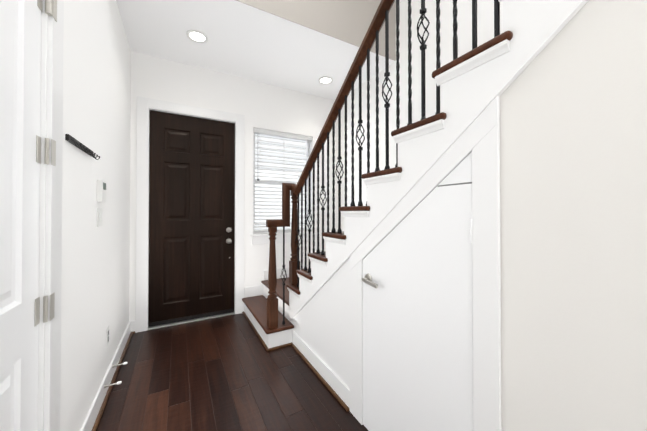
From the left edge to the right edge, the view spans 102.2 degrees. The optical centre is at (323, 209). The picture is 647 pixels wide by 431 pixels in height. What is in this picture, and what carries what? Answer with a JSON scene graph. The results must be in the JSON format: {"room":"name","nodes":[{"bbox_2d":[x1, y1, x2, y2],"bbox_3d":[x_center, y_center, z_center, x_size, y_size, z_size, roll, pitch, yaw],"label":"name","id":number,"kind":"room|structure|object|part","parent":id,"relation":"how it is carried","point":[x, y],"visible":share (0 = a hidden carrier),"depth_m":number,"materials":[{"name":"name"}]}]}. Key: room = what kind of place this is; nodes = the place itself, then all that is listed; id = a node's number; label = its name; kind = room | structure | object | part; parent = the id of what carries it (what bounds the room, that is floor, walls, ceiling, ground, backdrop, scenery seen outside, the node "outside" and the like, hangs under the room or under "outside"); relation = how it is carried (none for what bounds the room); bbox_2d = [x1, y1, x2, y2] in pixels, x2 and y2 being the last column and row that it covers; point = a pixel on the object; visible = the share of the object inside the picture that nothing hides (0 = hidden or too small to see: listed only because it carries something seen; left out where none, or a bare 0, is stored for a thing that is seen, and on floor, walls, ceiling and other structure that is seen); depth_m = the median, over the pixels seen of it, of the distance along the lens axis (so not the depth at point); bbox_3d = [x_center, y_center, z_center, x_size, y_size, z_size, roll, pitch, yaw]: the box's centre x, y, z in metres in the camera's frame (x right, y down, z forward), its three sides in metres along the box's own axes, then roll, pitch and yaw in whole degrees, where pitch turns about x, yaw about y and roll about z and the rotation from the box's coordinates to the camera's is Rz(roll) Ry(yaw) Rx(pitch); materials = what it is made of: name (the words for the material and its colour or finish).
{"room":"entrance hallway","nodes":[
{"label":"entrance hallway","id":0,"kind":"room"},
{"bbox_2d":[60,0,130,430],"bbox_3d":[-0.725,-1.003,0.252,0.120,4.600,6.060,0,-1,-29],"label":"wall","id":1,"kind":"structure","parent":0,"point":[95,281],"depth_m":1.58,"materials":[{"name":"white paint"}]},
{"bbox_2d":[0,0,40,430],"bbox_3d":[-0.920,0.082,0.661,0.035,2.414,0.751,0,-1,-29],"label":"closet door","id":2,"kind":"structure","parent":1,"relation":"in","point":[20,65],"depth_m":0.88,"materials":[{"name":"white wood"}]},
{"bbox_2d":[34,0,56,326],"bbox_3d":[-1.076,0.081,1.010,0.030,1.945,0.078,0,-1,-29],"label":"closet door hinges","id":3,"kind":"object","parent":1,"relation":"attached to","point":[50,7],"visible":1,"depth_m":1.01,"materials":[{"name":"silver metal"}]},
{"bbox_2d":[38,0,63,430],"bbox_3d":[-0.940,0.025,0.650,0.136,2.550,1.000,0,-1,-29],"label":"door frame","id":4,"kind":"structure","parent":1,"relation":"attached to","point":[50,266],"depth_m":1.03,"materials":[{"name":"white wood"}]},
{"bbox_2d":[65,134,99,159],"bbox_3d":[-1.257,-0.319,1.381,0.050,0.053,0.400,0,-1,-29],"label":"hook rack","id":5,"kind":"object","parent":1,"relation":"attached to","point":[76,143],"visible":1,"depth_m":1.29,"materials":[{"name":"brown metal"}]},
{"bbox_2d":[97,208,102,226],"bbox_3d":[-1.468,0.049,1.715,0.010,0.120,0.115,0,-1,-29],"label":"switch plate","id":6,"kind":"object","parent":1,"relation":"attached to","point":[99,216],"visible":1,"depth_m":1.70,"materials":[{"name":"white plastic"}]},
{"bbox_2d":[97,180,106,201],"bbox_3d":[-1.454,-0.121,1.710,0.028,0.140,0.110,0,-1,-29],"label":"thermostat","id":7,"kind":"object","parent":1,"relation":"attached to","point":[101,189],"visible":1,"depth_m":1.67,"materials":[{"name":"white plastic"}]},
{"bbox_2d":[80,321,133,430],"bbox_3d":[-1.593,1.246,1.951,0.030,0.130,1.915,0,-1,-29],"label":"baseboard","id":8,"kind":"structure","parent":1,"relation":"attached to","point":[90,419],"depth_m":1.82,"materials":[{"name":"white wood"}]},
{"bbox_2d":[104,381,121,387],"bbox_3d":[-1.463,1.215,1.814,0.092,0.021,0.022,0,-1,-29],"label":"door stop","id":9,"kind":"object","parent":8,"relation":"attached to","point":[117,383],"visible":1,"depth_m":1.81,"materials":[{"name":"grey metal"}]},
{"bbox_2d":[112,362,127,367],"bbox_3d":[-1.585,1.207,2.032,0.092,0.021,0.022,0,-1,-29],"label":"door stop","id":10,"kind":"object","parent":8,"relation":"attached to","point":[124,363],"visible":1,"depth_m":2.03,"materials":[{"name":"grey metal"}]},
{"bbox_2d":[106,326,108,345],"bbox_3d":[-1.587,0.931,1.919,0.008,0.120,0.070,0,-1,-29],"label":"electrical outlet plate","id":11,"kind":"object","parent":1,"relation":"attached to","point":[107,336],"visible":0.98,"depth_m":1.90,"materials":[{"name":"white plastic"}]},
{"bbox_2d":[92,331,134,430],"bbox_3d":[-1.576,1.301,1.951,0.030,0.020,1.900,0,-1,-29],"label":"trim","id":12,"kind":"structure","parent":1,"relation":"attached to","point":[98,418],"depth_m":1.88,"materials":[{"name":"brown wood"}]},
{"bbox_2d":[96,313,367,430],"bbox_3d":[0.477,1.352,0.900,2.870,0.100,6.060,0,-1,-29],"label":"floor","id":13,"kind":"structure","parent":0,"point":[228,373],"depth_m":1.92,"materials":[{"name":"brown wood"}]},
{"bbox_2d":[242,0,588,350],"bbox_3d":[0.615,-0.612,1.866,1.461,3.845,4.229,0,-1,-29],"label":"staircase","id":14,"kind":"structure","parent":13,"relation":"on","point":[473,83],"depth_m":1.43,"materials":[{"name":"white wood"}]},
{"bbox_3d":[-0.669,1.310,2.943,0.257,0.020,1.072,0,-1,-29],"label":"shoe mould","id":15,"kind":"part","parent":14,"relation":"part of","materials":[{"name":"brown wood"}]},
{"bbox_3d":[0.347,-1.192,1.231,0.313,2.696,3.161,0,-1,-29],"label":"handrail","id":16,"kind":"part","parent":14,"relation":"part of","materials":[{"name":"brown wood"}]},
{"bbox_2d":[129,51,337,320],"bbox_3d":[-0.958,-0.191,3.496,2.870,3.030,0.150,0,-1,-29],"label":"wall","id":17,"kind":"structure","parent":0,"point":[260,105],"depth_m":3.40,"materials":[{"name":"white paint"}]},
{"bbox_2d":[135,96,244,332],"bbox_3d":[-1.549,0.049,3.138,1.140,2.545,0.138,0,-1,-29],"label":"door frame","id":18,"kind":"structure","parent":17,"relation":"attached to","point":[145,106],"depth_m":2.87,"materials":[{"name":"white wood"}]},
{"bbox_2d":[148,110,234,326],"bbox_3d":[-1.550,0.097,3.139,0.915,2.413,0.045,0,-1,-29],"label":"front door","id":19,"kind":"structure","parent":17,"relation":"in","point":[191,198],"depth_m":3.10,"materials":[{"name":"brown wood"}]},
{"bbox_2d":[149,308,233,326],"bbox_3d":[-1.538,1.280,3.108,0.911,0.044,0.004,0,-1,-29],"label":"door sweep","id":20,"kind":"object","parent":19,"relation":"attached to","point":[152,324],"depth_m":3.08,"materials":[{"name":"brown metal"}]},
{"bbox_2d":[226,228,231,257],"bbox_3d":[-1.186,0.420,3.280,0.066,0.390,0.058,0,-1,-29],"label":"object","id":21,"kind":"structure","parent":19,"relation":"attached to","point":[228,241],"depth_m":3.28,"materials":[{"name":"grey metal"}]},
{"bbox_2d":[148,312,234,329],"bbox_3d":[-1.553,1.313,3.135,0.918,0.016,0.142,0,-1,-29],"label":"front door threshold sill","id":22,"kind":"structure","parent":17,"relation":"attached to","point":[188,321],"depth_m":3.06,"materials":[{"name":"silver metal"}]},
{"bbox_2d":[244,265,310,297],"bbox_3d":[-0.401,0.973,3.700,1.410,0.322,0.017,0,-1,-29],"label":"trim","id":23,"kind":"structure","parent":17,"relation":"attached to","point":[250,291],"depth_m":3.45,"materials":[{"name":"white wood"}]},
{"bbox_2d":[251,134,315,244],"bbox_3d":[-0.566,-0.312,3.692,0.946,1.545,0.180,0,-1,-29],"label":"window","id":24,"kind":"structure","parent":17,"relation":"in","point":[260,238],"depth_m":3.58,"materials":[{"name":"white"}]},
{"bbox_2d":[253,128,311,233],"bbox_3d":[-0.554,-0.379,3.672,0.856,1.402,0.066,0,-1,-29],"label":"window blinds","id":25,"kind":"object","parent":24,"relation":"attached to","point":[283,135],"visible":0.73,"depth_m":3.61,"materials":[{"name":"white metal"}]},
{"bbox_3d":[-0.869,-0.705,3.470,0.031,0.642,0.014,0,-1,-29],"label":"cord","id":26,"kind":"part","parent":25,"relation":"part of","materials":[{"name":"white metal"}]},
{"bbox_2d":[116,0,395,99],"bbox_3d":[-0.620,-2.546,2.909,2.630,1.670,1.240,0,-1,-29],"label":"ceiling","id":27,"kind":"structure","parent":0,"point":[303,46],"depth_m":2.67,"materials":[{"name":"white paint"}]},
{"bbox_2d":[186,30,207,43],"bbox_3d":[-1.246,-1.706,2.577,0.196,0.012,0.196,0,-1,-29],"label":"recessed light","id":28,"kind":"object","parent":27,"relation":"in","point":[197,36],"visible":1,"depth_m":2.57,"materials":[{"name":"white plastic"}]},
{"bbox_2d":[318,76,332,83],"bbox_3d":[0.028,-1.698,3.433,0.196,0.012,0.196,0,-1,-29],"label":"recessed light","id":29,"kind":"object","parent":27,"relation":"in","point":[325,80],"visible":0.98,"depth_m":3.44,"materials":[{"name":"white plastic"}]},
{"bbox_2d":[338,0,502,230],"bbox_3d":[1.716,-0.993,1.522,0.120,4.600,5.910,0,-1,-29],"label":"wall","id":30,"kind":"structure","parent":0,"point":[485,20],"depth_m":2.85,"materials":[{"name":"white paint"}]},
{"bbox_2d":[291,0,646,430],"bbox_3d":[0.886,-0.712,0.558,0.100,4.022,4.795,0,-1,-29],"label":"wall","id":31,"kind":"structure","parent":0,"point":[573,177],"depth_m":0.75,"materials":[{"name":"white paint"}]},
{"bbox_2d":[292,344,348,411],"bbox_3d":[-0.068,1.302,2.104,0.020,0.020,0.947,0,-1,-29],"label":"trim","id":32,"kind":"structure","parent":31,"relation":"attached to","point":[320,377],"depth_m":1.97,"materials":[{"name":"brown wood"}]},
{"bbox_2d":[292,331,349,409],"bbox_3d":[-0.061,1.248,2.128,0.013,0.130,0.984,0,-1,-29],"label":"baseboard","id":33,"kind":"structure","parent":31,"relation":"attached to","point":[336,383],"depth_m":2.00,"materials":[{"name":"white wood"}]},
{"bbox_2d":[363,152,472,430],"bbox_3d":[0.405,0.540,1.284,0.022,1.519,0.693,0,-1,-29],"label":"door","id":34,"kind":"structure","parent":31,"relation":"in","point":[417,333],"depth_m":1.19,"materials":[{"name":"white wood"}]},
{"bbox_2d":[362,273,377,287],"bbox_3d":[0.268,0.407,1.490,0.047,0.062,0.147,0,-1,-29],"label":"door lever","id":35,"kind":"object","parent":34,"relation":"attached to","point":[367,279],"visible":1,"depth_m":1.49,"materials":[{"name":"grey metal"}]},
{"bbox_3d":[0.562,0.583,0.992,0.013,1.090,0.032,0,-1,-29],"label":"under-stair door hinges","id":36,"kind":"part","parent":34,"relation":"part of","materials":[{"name":"white metal"}]},
{"bbox_2d":[350,96,500,430],"bbox_3d":[0.396,0.454,1.307,0.015,1.703,0.908,0,-1,-29],"label":"door frame","id":37,"kind":"structure","parent":31,"relation":"attached to","point":[479,138],"depth_m":0.97,"materials":[{"name":"white wood"}]},
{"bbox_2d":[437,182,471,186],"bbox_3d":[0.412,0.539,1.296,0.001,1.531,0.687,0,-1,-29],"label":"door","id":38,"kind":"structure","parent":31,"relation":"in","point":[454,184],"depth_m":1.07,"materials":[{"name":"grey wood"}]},
{"label":"outside","id":39,"kind":"structure","parent":0,"visible":0},
{"bbox_2d":[255,134,305,229],"bbox_3d":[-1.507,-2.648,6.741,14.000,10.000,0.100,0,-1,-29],"label":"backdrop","id":40,"kind":"structure","parent":39,"point":[287,143],"depth_m":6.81,"materials":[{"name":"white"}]}
]}

